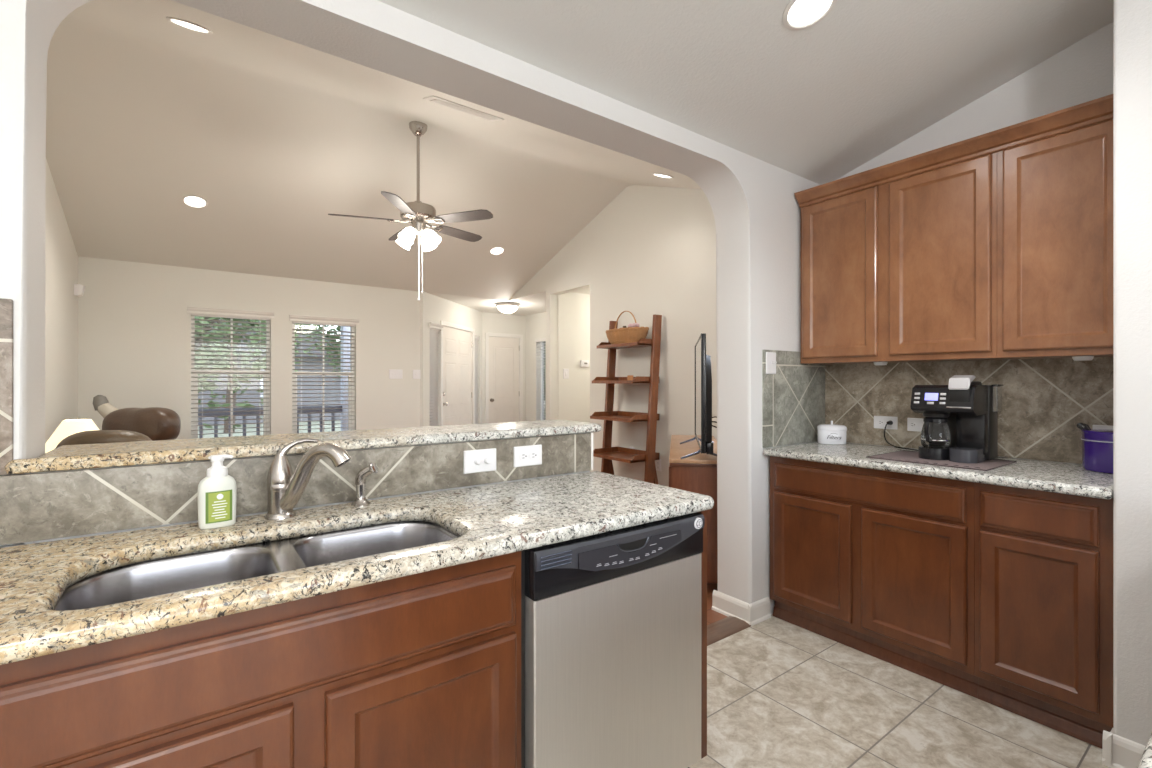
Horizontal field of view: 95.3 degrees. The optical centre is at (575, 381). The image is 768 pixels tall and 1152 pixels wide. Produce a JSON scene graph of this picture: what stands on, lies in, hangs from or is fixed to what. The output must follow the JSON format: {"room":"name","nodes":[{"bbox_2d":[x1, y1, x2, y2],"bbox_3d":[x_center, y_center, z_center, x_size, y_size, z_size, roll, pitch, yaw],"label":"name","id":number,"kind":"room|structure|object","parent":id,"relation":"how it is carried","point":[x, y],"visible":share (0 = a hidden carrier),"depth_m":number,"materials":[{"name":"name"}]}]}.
{"room":"kitchen","nodes":[
{"label":"kitchen","id":0,"kind":"room"},
{"bbox_2d":[45,159,77,442],"bbox_3d":[-3.282,-0.430,2.933,0.120,3.400,4.812,0,0,-36],"label":"wall","id":1,"kind":"structure","parent":0,"point":[61,257],"depth_m":4.22,"materials":[{"name":"paint"}]},
{"bbox_2d":[74,284,84,296],"bbox_3d":[-4.534,-0.830,4.798,0.065,0.100,0.100,0,0,-36],"label":"sensor","id":2,"kind":"object","parent":1,"relation":"attached to","point":[79,289],"visible":1,"depth_m":4.76,"materials":[{"name":"white plastic"}]},
{"bbox_2d":[78,256,419,438],"bbox_3d":[-3.406,-0.030,5.912,3.441,2.600,0.140,0,0,-36],"label":"wall","id":3,"kind":"structure","parent":0,"point":[134,322],"depth_m":5.45,"materials":[{"name":"paint"}]},
{"bbox_2d":[191,316,269,438],"bbox_3d":[-3.711,-0.030,5.664,0.820,1.400,0.160,0,0,-36],"label":"window","id":4,"kind":"structure","parent":3,"relation":"in","point":[266,425],"depth_m":5.70,"materials":[{"name":"white paint"}]},
{"bbox_2d":[187,307,273,437],"bbox_3d":[-3.687,-0.061,5.632,0.780,1.406,0.109,0,0,-36],"label":"window blind","id":5,"kind":"object","parent":4,"relation":"attached to","point":[195,311],"visible":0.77,"depth_m":5.62,"materials":[{"name":"white paint"}]},
{"bbox_2d":[292,323,354,432],"bbox_3d":[-2.974,-0.022,6.204,0.787,1.385,0.160,0,0,-36],"label":"window","id":6,"kind":"structure","parent":3,"relation":"in","point":[352,329],"depth_m":6.24,"materials":[{"name":"white paint"}]},
{"bbox_2d":[289,315,359,429],"bbox_3d":[-2.950,-0.053,6.172,0.747,1.391,0.109,0,0,-36],"label":"window blind","id":7,"kind":"object","parent":6,"relation":"attached to","point":[297,319],"visible":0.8,"depth_m":6.17,"materials":[{"name":"white paint"}]},
{"bbox_2d":[389,369,402,378],"bbox_3d":[-2.277,-0.092,6.642,0.170,0.118,0.017,0,0,-36],"label":"wall switch","id":8,"kind":"object","parent":3,"relation":"attached to","point":[393,373],"visible":1,"depth_m":6.64,"materials":[{"name":"white plastic"}]},
{"bbox_2d":[413,370,419,378],"bbox_3d":[-2.055,-0.092,6.805,0.115,0.118,0.017,0,0,-36],"label":"wall switch","id":9,"kind":"object","parent":3,"relation":"attached to","point":[416,373],"visible":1,"depth_m":6.80,"materials":[{"name":"white plastic"}]},
{"bbox_2d":[46,0,700,315],"bbox_3d":[-0.328,-1.700,6.070,8.553,1.060,6.420,0,0,-36],"label":"ceiling","id":10,"kind":"structure","parent":0,"point":[146,112],"depth_m":4.32,"materials":[{"name":"paint"}]},
{"bbox_2d":[166,17,212,33],"bbox_3d":[-1.896,-1.746,2.579,0.186,0.065,0.178,0,0,-36],"label":"recessed light","id":11,"kind":"object","parent":10,"relation":"in","point":[188,24],"visible":1,"depth_m":2.56,"materials":[{"name":"white paint"}]},
{"bbox_2d":[182,195,207,208],"bbox_3d":[-3.287,-1.550,4.531,0.186,0.065,0.178,0,0,-36],"label":"recessed light","id":12,"kind":"object","parent":10,"relation":"in","point":[197,202],"visible":1,"depth_m":4.53,"materials":[{"name":"white paint"}]},
{"bbox_2d":[328,121,492,300],"bbox_3d":[-1.285,-1.339,4.229,1.258,1.407,1.209,0,0,-36],"label":"ceiling fan","id":13,"kind":"object","parent":10,"relation":"hanging from","point":[418,214],"visible":1,"depth_m":4.12,"materials":[{"name":"silver metal"}]},
{"bbox_2d":[423,96,503,121],"bbox_3d":[-0.693,-1.690,3.263,0.470,0.059,0.162,0,0,-36],"label":"ceiling vent","id":14,"kind":"object","parent":10,"relation":"in","point":[434,99],"visible":1,"depth_m":3.23,"materials":[{"name":"white metal"}]},
{"bbox_2d":[489,247,504,254],"bbox_3d":[-0.939,-1.552,6.243,0.186,0.065,0.178,0,0,-36],"label":"recessed light","id":15,"kind":"object","parent":10,"relation":"in","point":[495,250],"visible":1,"depth_m":6.24,"materials":[{"name":"white paint"}]},
{"bbox_2d":[496,303,518,312],"bbox_3d":[-1.032,-1.101,7.922,0.350,0.139,0.350,0,0,-36],"label":"flush ceiling light","id":16,"kind":"object","parent":10,"relation":"attached to","point":[503,307],"visible":1,"depth_m":7.81,"materials":[{"name":"white glass"}]},
{"bbox_2d":[652,173,673,178],"bbox_3d":[0.720,-1.712,4.372,0.186,0.065,0.178,0,0,-36],"label":"recessed light","id":17,"kind":"object","parent":10,"relation":"in","point":[654,174],"visible":1,"depth_m":4.36,"materials":[{"name":"white paint"}]},
{"bbox_2d":[0,0,819,613],"bbox_3d":[-0.441,-0.105,1.887,4.920,2.750,0.235,0,0,-36],"label":"wall","id":18,"kind":"structure","parent":0,"point":[755,207],"depth_m":2.05,"materials":[{"name":"paint"}]},
{"bbox_2d":[0,298,12,474],"bbox_3d":[-1.804,0.012,0.755,1.382,0.388,0.012,0,0,-36],"label":"backsplash","id":19,"kind":"structure","parent":18,"relation":"attached to","point":[6,305],"depth_m":1.15,"materials":[{"name":"tile"}]},
{"bbox_2d":[0,433,590,545],"bbox_3d":[-1.148,0.281,1.218,2.988,0.150,0.013,0,0,-36],"label":"backsplash","id":20,"kind":"structure","parent":18,"relation":"attached to","point":[48,505],"depth_m":1.35,"materials":[{"name":"tile"}]},
{"bbox_2d":[5,420,601,473],"bbox_3d":[-0.654,0.187,1.759,1.680,0.032,0.330,0,0,-36],"label":"bar","id":21,"kind":"object","parent":18,"relation":"on","point":[100,455],"visible":0.99,"depth_m":1.47,"materials":[{"name":"beige stone"}]},
{"bbox_2d":[464,448,495,473],"bbox_3d":[-0.323,0.274,1.800,0.122,0.078,0.024,0,0,-36],"label":"wall switch","id":22,"kind":"object","parent":18,"relation":"attached to","point":[482,460],"visible":1,"depth_m":1.80,"materials":[{"name":"white plastic"}]},
{"bbox_2d":[514,445,541,466],"bbox_3d":[-0.174,0.272,1.919,0.118,0.074,0.008,0,0,-36],"label":"wall outlet","id":23,"kind":"object","parent":18,"relation":"attached to","point":[530,455],"visible":1,"depth_m":1.92,"materials":[{"name":"white plastic"}]},
{"bbox_2d":[520,453,527,459],"bbox_3d":[-0.190,0.272,1.905,0.034,0.027,0.002,0,0,-36],"label":"receptacle","id":24,"kind":"object","parent":23,"relation":"attached to","point":[523,456],"depth_m":1.90,"materials":[{"name":"white plastic"}]},
{"bbox_2d":[530,452,537,458],"bbox_3d":[-0.156,0.272,1.930,0.034,0.027,0.002,0,0,-36],"label":"receptacle","id":25,"kind":"object","parent":23,"relation":"attached to","point":[533,455],"depth_m":1.93,"materials":[{"name":"white plastic"}]},
{"bbox_2d":[589,432,592,469],"bbox_3d":[0.019,0.279,2.160,0.010,0.150,0.158,0,0,-36],"label":"trim","id":26,"kind":"structure","parent":18,"relation":"attached to","point":[589,432],"depth_m":2.10,"materials":[{"name":"white paint"}]},
{"bbox_2d":[712,590,751,624],"bbox_3d":[0.837,1.218,2.832,0.022,0.105,0.248,0,0,-36],"label":"baseboard","id":27,"kind":"object","parent":18,"relation":"attached to","point":[722,603],"visible":1,"depth_m":2.84,"materials":[{"name":"white paint"}]},
{"bbox_2d":[748,597,770,625],"bbox_3d":[0.976,1.218,2.784,0.175,0.105,0.022,0,0,-36],"label":"baseboard","id":28,"kind":"structure","parent":18,"relation":"attached to","point":[760,611],"depth_m":2.78,"materials":[{"name":"white paint"}]},
{"bbox_2d":[766,352,776,373],"bbox_3d":[1.058,-0.099,2.834,0.088,0.118,0.017,0,0,-36],"label":"wall switch","id":29,"kind":"object","parent":18,"relation":"attached to","point":[771,362],"visible":1,"depth_m":2.83,"materials":[{"name":"white plastic"}]},
{"bbox_2d":[762,350,824,447],"bbox_3d":[1.252,0.093,2.994,0.620,0.526,0.012,0,0,-36],"label":"backsplash","id":30,"kind":"structure","parent":18,"relation":"attached to","point":[793,398],"depth_m":2.96,"materials":[{"name":"tile"}]},
{"bbox_2d":[420,291,481,426],"bbox_3d":[-1.853,0.020,7.865,0.140,2.500,2.094,0,0,11],"label":"wall","id":31,"kind":"structure","parent":0,"point":[433,308],"depth_m":7.23,"materials":[{"name":"paint"}]},
{"bbox_2d":[440,320,474,425],"bbox_3d":[-1.804,0.210,7.920,0.174,2.120,1.220,0,0,11],"label":"door","id":32,"kind":"structure","parent":31,"relation":"in","point":[457,346],"depth_m":7.92,"materials":[{"name":"white paint"}]},
{"bbox_2d":[475,336,478,423],"bbox_3d":[-1.665,0.167,8.652,0.053,1.830,0.244,0,0,11],"label":"window blind","id":33,"kind":"object","parent":31,"relation":"attached to","point":[476,337],"visible":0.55,"depth_m":8.70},
{"bbox_2d":[482,312,525,423],"bbox_3d":[-1.238,0.020,9.209,0.990,2.500,0.120,0,0,-36],"label":"wall","id":34,"kind":"structure","parent":0,"point":[491,322],"depth_m":9.12,"materials":[{"name":"paint"}]},
{"bbox_2d":[485,332,522,422],"bbox_3d":[-1.264,0.220,9.156,0.735,2.100,0.174,0,0,-36],"label":"door","id":35,"kind":"structure","parent":34,"relation":"in","point":[503,353],"depth_m":9.13,"materials":[{"name":"white paint"}]},
{"bbox_2d":[526,312,545,420],"bbox_3d":[-0.153,0.020,8.464,0.120,2.500,2.405,0,0,-36],"label":"wall","id":36,"kind":"structure","parent":0,"point":[535,323],"depth_m":9.17,"materials":[{"name":"paint"}]},
{"bbox_2d":[540,341,545,419],"bbox_3d":[-0.447,0.170,8.934,0.060,1.800,0.540,0,0,-36],"label":"window","id":37,"kind":"structure","parent":36,"relation":"in","point":[543,362],"depth_m":9.10,"materials":[{"name":"white paint"}]},
{"bbox_2d":[535,338,545,419],"bbox_3d":[-0.524,0.167,8.877,0.053,1.790,0.534,0,0,-36],"label":"window blind","id":38,"kind":"object","parent":37,"relation":"attached to","point":[542,339],"visible":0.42,"depth_m":8.96,"materials":[{"name":"white plastic"}]},
{"bbox_2d":[558,292,589,471],"bbox_3d":[1.262,-0.030,7.939,3.780,2.600,0.115,0,0,-36],"label":"wall","id":39,"kind":"structure","parent":0,"point":[573,308],"depth_m":6.93,"materials":[{"name":"paint"}]},
{"bbox_2d":[563,369,568,378],"bbox_3d":[-0.130,-0.100,6.843,0.090,0.130,0.008,0,0,-36],"label":"wall switch","id":40,"kind":"object","parent":39,"relation":"attached to","point":[565,371],"visible":1,"depth_m":6.84,"materials":[{"name":"white plastic"}]},
{"bbox_2d":[580,360,588,366],"bbox_3d":[0.115,-0.237,7.009,0.130,0.090,0.030,0,0,-36],"label":"thermostat","id":41,"kind":"object","parent":39,"relation":"attached to","point":[583,363],"visible":1,"depth_m":6.99,"materials":[{"name":"white plastic"}]},
{"bbox_2d":[508,185,716,486],"bbox_3d":[0.487,-0.450,5.696,0.120,3.440,4.812,0,0,-36],"label":"wall","id":42,"kind":"structure","parent":0,"point":[651,250],"depth_m":5.33,"materials":[{"name":"paint"}]},
{"bbox_2d":[655,459,660,470],"bbox_3d":[0.806,0.820,5.153,0.008,0.118,0.075,0,0,-36],"label":"wall outlet","id":43,"kind":"object","parent":42,"relation":"attached to","point":[657,462],"visible":0.84,"depth_m":5.15,"materials":[{"name":"white plastic"}]},
{"bbox_2d":[707,616,750,645],"bbox_3d":[0.445,1.263,2.471,1.060,0.014,0.140,0,0,-36],"label":"floor","id":44,"kind":"structure","parent":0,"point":[728,626],"depth_m":2.68,"materials":[{"name":"brown wood"}]},
{"bbox_2d":[378,0,1112,184],"bbox_3d":[1.103,-1.896,-0.320,5.040,1.426,5.180,0,0,-36],"label":"ceiling","id":45,"kind":"structure","parent":0,"point":[817,103],"depth_m":2.13,"materials":[{"name":"paint"}]},
{"bbox_2d":[783,0,836,30],"bbox_3d":[0.843,-1.348,1.895,0.186,0.051,0.181,0,0,-36],"label":"recessed light","id":46,"kind":"object","parent":45,"relation":"in","point":[798,13],"visible":1,"depth_m":1.91,"materials":[{"name":"white paint"}]},
{"bbox_2d":[689,583,1109,767],"bbox_3d":[0.886,1.330,4.120,9.700,0.120,12.400,0,0,-36],"label":"floor","id":47,"kind":"structure","parent":0,"point":[781,693],"depth_m":1.98,"materials":[{"name":"tile"}]},
{"bbox_2d":[55,430,151,448],"bbox_3d":[-2.416,0.769,2.671,0.784,1.001,0.895,0,0,-36],"label":"recliner","id":48,"kind":"object","parent":47,"relation":"on","point":[95,436],"visible":0.1,"depth_m":2.83,"materials":[{"name":"brown leather"}]},
{"bbox_2d":[93,395,117,417],"bbox_3d":[-3.962,0.693,4.607,0.414,1.154,0.258,0,0,11],"label":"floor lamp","id":49,"kind":"object","parent":47,"relation":"on","point":[101,404],"visible":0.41,"depth_m":4.52,"materials":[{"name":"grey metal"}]},
{"bbox_2d":[102,407,180,440],"bbox_3d":[-3.487,0.740,4.580,1.063,1.061,0.898,0,0,13],"label":"recliner","id":50,"kind":"object","parent":47,"relation":"on","point":[157,423],"visible":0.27,"depth_m":4.16,"materials":[{"name":"brown leather"}]},
{"bbox_2d":[0,551,520,767],"bbox_3d":[-0.668,0.833,1.199,0.940,0.875,0.576,0,0,-36],"label":"base cabinet","id":51,"kind":"object","parent":47,"relation":"on","point":[419,670],"visible":0.8,"depth_m":0.98,"materials":[{"name":"brown wood"}]},
{"bbox_2d":[0,471,713,664],"bbox_3d":[-0.949,0.375,0.978,3.006,0.038,0.604,0,0,-36],"label":"countertop","id":52,"kind":"structure","parent":51,"relation":"on","point":[493,520],"depth_m":1.15,"materials":[{"name":"beige stone"}]},
{"bbox_2d":[198,454,236,529],"bbox_3d":[-0.879,0.268,1.288,0.049,0.176,0.079,0,0,43],"label":"soap bottle","id":53,"kind":"object","parent":52,"relation":"on","point":[217,492],"visible":1,"depth_m":1.27,"materials":[{"name":"white plastic"}]},
{"bbox_2d":[53,521,457,610],"bbox_3d":[-0.630,0.493,1.155,0.800,0.198,0.408,0,0,-36],"label":"sink","id":54,"kind":"object","parent":52,"relation":"in","point":[150,578],"visible":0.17,"depth_m":1.23,"materials":[{"name":"metal"}]},
{"bbox_2d":[265,438,350,519],"bbox_3d":[-0.682,0.255,1.376,0.260,0.202,0.114,0,0,17],"label":"kitchen faucet","id":55,"kind":"object","parent":52,"relation":"on","point":[285,488],"visible":1,"depth_m":1.35,"materials":[{"name":"silver metal"}]},
{"bbox_2d":[351,462,378,506],"bbox_3d":[-0.611,0.294,1.514,0.072,0.124,0.052,0,0,12],"label":"sprayer","id":56,"kind":"object","parent":52,"relation":"on","point":[360,479],"visible":1,"depth_m":1.50,"materials":[{"name":"silver metal"}]},
{"bbox_2d":[521,512,704,767],"bbox_3d":[-0.022,0.823,1.649,0.630,0.854,0.594,0,0,-36],"label":"dishwasher","id":57,"kind":"object","parent":47,"relation":"on","point":[611,621],"visible":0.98,"depth_m":1.39,"materials":[{"name":"metal"}]},
{"bbox_2d":[590,314,661,483],"bbox_3d":[0.483,0.315,5.235,0.392,1.910,0.683,0,0,-36],"label":"ladder shelf","id":58,"kind":"object","parent":47,"relation":"on","point":[608,453],"visible":0.86,"depth_m":5.05,"materials":[{"name":"brown wood"}]},
{"bbox_2d":[597,338,651,348],"bbox_3d":[0.511,-0.373,5.256,0.292,0.068,0.615,0,0,-36],"label":"shelf","id":59,"kind":"object","parent":58,"relation":"on","point":[643,342],"depth_m":5.16,"materials":[{"name":"brown wood"}]},
{"bbox_2d":[590,411,659,421],"bbox_3d":[0.477,0.347,5.231,0.377,0.068,0.615,0,0,-36],"label":"shelf","id":60,"kind":"object","parent":58,"relation":"on","point":[622,416],"depth_m":5.25,"materials":[{"name":"brown wood"}]},
{"bbox_2d":[592,376,659,383],"bbox_3d":[0.485,-0.013,5.237,0.357,0.068,0.615,0,0,-36],"label":"shelf","id":61,"kind":"object","parent":58,"relation":"on","point":[608,379],"depth_m":5.08,"materials":[{"name":"brown wood"}]},
{"bbox_2d":[593,447,659,462],"bbox_3d":[0.477,0.727,5.231,0.377,0.068,0.615,0,0,-36],"label":"shelf","id":62,"kind":"object","parent":58,"relation":"on","point":[622,454],"depth_m":5.26,"materials":[{"name":"brown wood"}]},
{"bbox_2d":[606,311,648,343],"bbox_3d":[0.507,-0.537,5.263,0.291,0.345,0.574,0,0,-36],"label":"wicker basket","id":63,"kind":"object","parent":58,"relation":"on","point":[634,334],"visible":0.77,"depth_m":5.12,"materials":[{"name":"brown wicker"}]},
{"bbox_2d":[606,329,647,343],"bbox_3d":[0.507,-0.434,5.263,0.271,0.140,0.560,0,0,-36],"label":"basket bowl","id":64,"kind":"object","parent":63,"relation":"on","point":[615,336],"depth_m":5.12,"materials":[{"name":"wicker"}]},
{"bbox_2d":[669,435,717,588],"bbox_3d":[0.878,0.870,3.874,0.363,0.800,1.470,0,0,11],"label":"tv stand","id":65,"kind":"object","parent":47,"relation":"on","point":[697,473],"visible":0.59,"depth_m":3.17,"materials":[{"name":"brown wood"}]},
{"bbox_2d":[680,333,716,458],"bbox_3d":[0.855,0.095,3.583,0.287,0.747,1.110,0,0,11],"label":"television","id":66,"kind":"object","parent":65,"relation":"on","point":[703,375],"visible":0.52,"depth_m":3.13,"materials":[{"name":"black plastic"}]},
{"bbox_2d":[697,510,706,758],"bbox_3d":[0.233,0.833,1.866,0.027,0.875,0.565,0,0,-36],"label":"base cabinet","id":67,"kind":"object","parent":47,"relation":"on","point":[704,553],"visible":0.11,"depth_m":1.64,"materials":[{"name":"brown wood"}]},
{"bbox_2d":[770,456,978,697],"bbox_3d":[1.535,0.833,2.620,0.590,0.875,0.917,0,0,-36],"label":"base cabinet","id":68,"kind":"object","parent":47,"relation":"on","point":[880,564],"visible":0.86,"depth_m":2.37,"materials":[{"name":"brown wood"}]},
{"bbox_2d":[763,442,1112,498],"bbox_3d":[1.638,0.375,2.453,0.633,0.038,1.313,0,0,-36],"label":"countertop","id":69,"kind":"structure","parent":68,"relation":"on","point":[1056,477],"depth_m":2.15,"materials":[{"name":"beige stone"}]},
{"bbox_2d":[817,421,846,444],"bbox_3d":[1.465,0.290,3.008,0.155,0.132,0.111,0,0,16],"label":"canister","id":70,"kind":"object","parent":69,"relation":"on","point":[835,434],"visible":1,"depth_m":2.96,"materials":[{"name":"white ceramic"}]},
{"bbox_2d":[866,450,1016,470],"bbox_3d":[1.643,0.353,2.376,0.390,0.006,0.460,0,0,-36],"label":"drying mat","id":71,"kind":"object","parent":69,"relation":"on","point":[903,455],"visible":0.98,"depth_m":2.31,"materials":[{"name":"brown fabric"}]},
{"bbox_2d":[910,375,1003,462],"bbox_3d":[1.733,0.162,2.390,0.309,0.378,0.268,0,0,-36],"label":"coffee maker","id":72,"kind":"object","parent":71,"relation":"on","point":[960,420],"visible":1,"depth_m":2.34,"materials":[{"name":"black plastic"}]},
{"bbox_2d":[884,420,917,450],"bbox_3d":[1.745,0.284,2.728,0.052,0.142,0.308,0,0,-20],"label":"power cord","id":73,"kind":"object","parent":72,"relation":"attached to","point":[890,422],"visible":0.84,"depth_m":2.85,"materials":[{"name":"black plastic"}]},
{"bbox_2d":[922,413,949,416],"bbox_3d":[1.653,0.154,2.413,0.104,0.017,0.104,0,0,-36],"label":"basket","id":74,"kind":"object","parent":72,"relation":"on","point":[924,414],"depth_m":2.37,"materials":[{"name":"grey plastic"}]},
{"bbox_2d":[949,446,984,462],"bbox_3d":[1.712,0.324,2.312,0.135,0.056,0.104,0,0,-36],"label":"drip tray","id":75,"kind":"object","parent":72,"relation":"on","point":[960,454],"depth_m":2.28,"materials":[{"name":"black plastic"}]},
{"bbox_2d":[1076,423,1112,473],"bbox_3d":[2.120,0.262,2.072,0.184,0.188,0.184,0,0,3],"label":"pot","id":76,"kind":"object","parent":69,"relation":"on","point":[1097,444],"visible":0.59,"depth_m":2.05,"materials":[{"name":"purple metal"}]},
{"bbox_2d":[975,482,1112,748],"bbox_3d":[1.922,0.833,2.092,0.590,0.875,0.391,0,0,-36],"label":"base cabinet","id":77,"kind":"object","parent":47,"relation":"on","point":[1044,560],"visible":0.72,"depth_m":1.91,"materials":[{"name":"brown wood"}]},
{"bbox_3d":[1.330,0.832,0.690,1.920,0.875,0.590,0,0,-36],"label":"base cabinet","id":78,"kind":"object","parent":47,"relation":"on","visible":0},
{"bbox_2d":[1137,732,1151,767],"bbox_3d":[1.328,0.375,0.687,1.955,0.038,0.638,0,0,-36],"label":"countertop","id":79,"kind":"structure","parent":78,"relation":"on","point":[1146,759],"depth_m":0.51,"materials":[{"name":"beige stone"}]},
{"bbox_3d":[-3.380,1.005,3.598,0.420,0.530,0.420,0,0,-36],"label":"end table","id":80,"kind":"object","parent":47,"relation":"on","visible":0},
{"bbox_2d":[45,419,98,452],"bbox_3d":[-3.422,0.502,3.604,0.444,0.475,0.444,0,0,-36],"label":"table lamp","id":81,"kind":"object","parent":80,"relation":"on","point":[66,428],"visible":0.16,"depth_m":3.52,"materials":[{"name":"white fabric"}]},
{"bbox_2d":[837,22,1112,464],"bbox_3d":[3.042,-0.632,1.194,0.120,3.804,5.130,0,0,-36],"label":"wall","id":82,"kind":"structure","parent":0,"point":[1082,72],"depth_m":2.40,"materials":[{"name":"paint"}]},
{"bbox_2d":[874,416,897,429],"bbox_3d":[1.705,0.227,2.895,0.008,0.070,0.122,0,0,-36],"label":"wall outlet","id":83,"kind":"object","parent":82,"relation":"attached to","point":[879,421],"visible":0.98,"depth_m":2.90,"materials":[{"name":"white plastic"}]},
{"bbox_2d":[801,152,1013,364],"bbox_3d":[1.660,-0.550,2.717,0.305,0.930,0.908,0,0,-36],"label":"upper cabinet","id":84,"kind":"object","parent":82,"relation":"attached to","point":[902,270],"visible":0.91,"depth_m":2.55,"materials":[{"name":"brown wood"}]},
{"bbox_2d":[873,362,887,364],"bbox_3d":[1.588,-0.092,2.739,0.066,0.016,0.066,0,0,-36],"label":"puck light","id":85,"kind":"object","parent":84,"relation":"attached to","point":[875,363],"depth_m":2.71,"materials":[{"name":"white plastic"}]},
{"bbox_2d":[794,94,1112,207],"bbox_3d":[1.758,-1.028,2.542,0.340,0.072,1.310,0,0,-36],"label":"crown molding","id":86,"kind":"structure","parent":84,"relation":"attached to","point":[1095,111],"depth_m":2.32,"materials":[{"name":"brown wood"}]},
{"bbox_2d":[907,418,923,431],"bbox_3d":[1.793,0.229,2.774,0.008,0.070,0.078,0,0,-36],"label":"wall outlet","id":87,"kind":"object","parent":82,"relation":"attached to","point":[913,424],"visible":0.84,"depth_m":2.77,"materials":[{"name":"white plastic"}]},
{"bbox_2d":[909,422,915,426],"bbox_3d":[1.784,0.229,2.783,0.002,0.027,0.034,0,0,-36],"label":"receptacle","id":88,"kind":"object","parent":87,"relation":"attached to","point":[911,424],"depth_m":2.78,"materials":[{"name":"white plastic"}]},
{"bbox_2d":[825,357,1112,463],"bbox_3d":[1.899,0.125,2.645,0.011,0.462,1.318,0,0,-36],"label":"backsplash","id":89,"kind":"structure","parent":82,"relation":"attached to","point":[1041,402],"depth_m":2.46,"materials":[{"name":"tile"}]},
{"bbox_2d":[997,119,1112,360],"bbox_3d":[2.046,-0.550,2.189,0.305,0.930,0.400,0,0,-36],"label":"upper cabinet","id":90,"kind":"object","parent":82,"relation":"attached to","point":[1055,193],"visible":0.79,"depth_m":2.11,"materials":[{"name":"brown wood"}]},
{"bbox_2d":[1072,356,1093,360],"bbox_3d":[2.044,-0.092,2.118,0.066,0.016,0.066,0,0,-36],"label":"puck light","id":91,"kind":"object","parent":90,"relation":"attached to","point":[1076,358],"depth_m":2.10,"materials":[{"name":"white plastic"}]},
{"bbox_2d":[1092,425,1112,428],"bbox_3d":[2.226,0.214,2.183,0.008,0.060,0.115,0,0,-36],"label":"wall outlet","id":92,"kind":"object","parent":82,"relation":"attached to","point":[1093,426],"visible":0.09,"depth_m":2.21,"materials":[{"name":"white plastic"}]},
{"bbox_2d":[1113,0,1151,745],"bbox_3d":[3.143,-0.680,0.414,0.640,3.900,3.752,0,0,-36],"label":"wall","id":93,"kind":"structure","parent":0,"point":[1132,19],"depth_m":1.70,"materials":[{"name":"paint"}]},
{"bbox_2d":[1102,728,1145,767],"bbox_3d":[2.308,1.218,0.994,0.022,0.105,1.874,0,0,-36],"label":"baseboard","id":94,"kind":"structure","parent":93,"relation":"attached to","point":[1126,753],"depth_m":1.71,"materials":[{"name":"white paint"}]},
{"label":"outside","id":95,"kind":"structure","parent":0,"visible":0},
{"bbox_2d":[198,420,340,437],"bbox_3d":[-13.043,1.645,19.490,30.000,0.250,33.140,0,0,-36],"label":"ground","id":96,"kind":"structure","parent":95,"point":[248,430],"depth_m":16.59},
{"bbox_2d":[198,319,340,424],"bbox_3d":[-15.181,-0.605,19.869,12.000,4.250,6.800,0,0,-36],"label":"house","id":97,"kind":"structure","parent":96,"relation":"on","point":[315,416],"depth_m":19.64,"materials":[{"name":"grey"}]},
{"bbox_3d":[-3.888,1.420,6.827,7.800,0.200,1.890,0,0,-36],"label":"floor","id":98,"kind":"structure","parent":96,"relation":"on","visible":0},
{"bbox_2d":[341,326,349,430],"bbox_3d":[-3.511,-0.015,8.089,0.260,2.670,0.260,0,0,-36],"label":"porch column","id":99,"kind":"structure","parent":98,"relation":"on","point":[343,328],"depth_m":7.99,"materials":[{"name":"white"}]},
{"bbox_2d":[198,406,341,437],"bbox_3d":[-5.385,0.790,6.722,4.460,0.840,0.070,0,0,-36],"label":"porch railing","id":100,"kind":"object","parent":99,"relation":"attached to","point":[319,408],"visible":0.09,"depth_m":7.33,"materials":[{"name":"black metal"}]},
{"bbox_3d":[-2.018,0.170,7.182,0.284,1.840,0.268,0,0,-36],"label":"window","id":101,"kind":"structure","parent":0,"visible":0},
{"bbox_2d":[429,322,444,425],"bbox_3d":[-1.931,0.149,7.165,0.109,1.866,0.390,0,0,11],"label":"window blind","id":102,"kind":"object","parent":101,"relation":"attached to","point":[435,328],"visible":0.48,"depth_m":7.20,"materials":[{"name":"white paint"}]},
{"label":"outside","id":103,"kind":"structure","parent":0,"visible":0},
{"bbox_3d":[-7.055,1.515,11.319,30.000,0.010,7.400,0,0,-36],"label":"street","id":104,"kind":"object","parent":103,"visible":0},
{"bbox_2d":[195,316,325,432],"bbox_3d":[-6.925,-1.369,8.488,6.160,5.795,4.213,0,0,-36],"label":"leafy tree","id":105,"kind":"object","parent":104,"relation":"on","point":[297,326],"visible":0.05,"depth_m":8.78,"materials":[{"name":"green plant"}]},
{"bbox_2d":[296,324,340,379],"bbox_3d":[-5.253,-1.700,12.848,3.609,6.456,4.058,0,0,18],"label":"leafy tree","id":106,"kind":"object","parent":104,"relation":"on","point":[338,328],"visible":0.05,"depth_m":13.55,"materials":[{"name":"green plant"}]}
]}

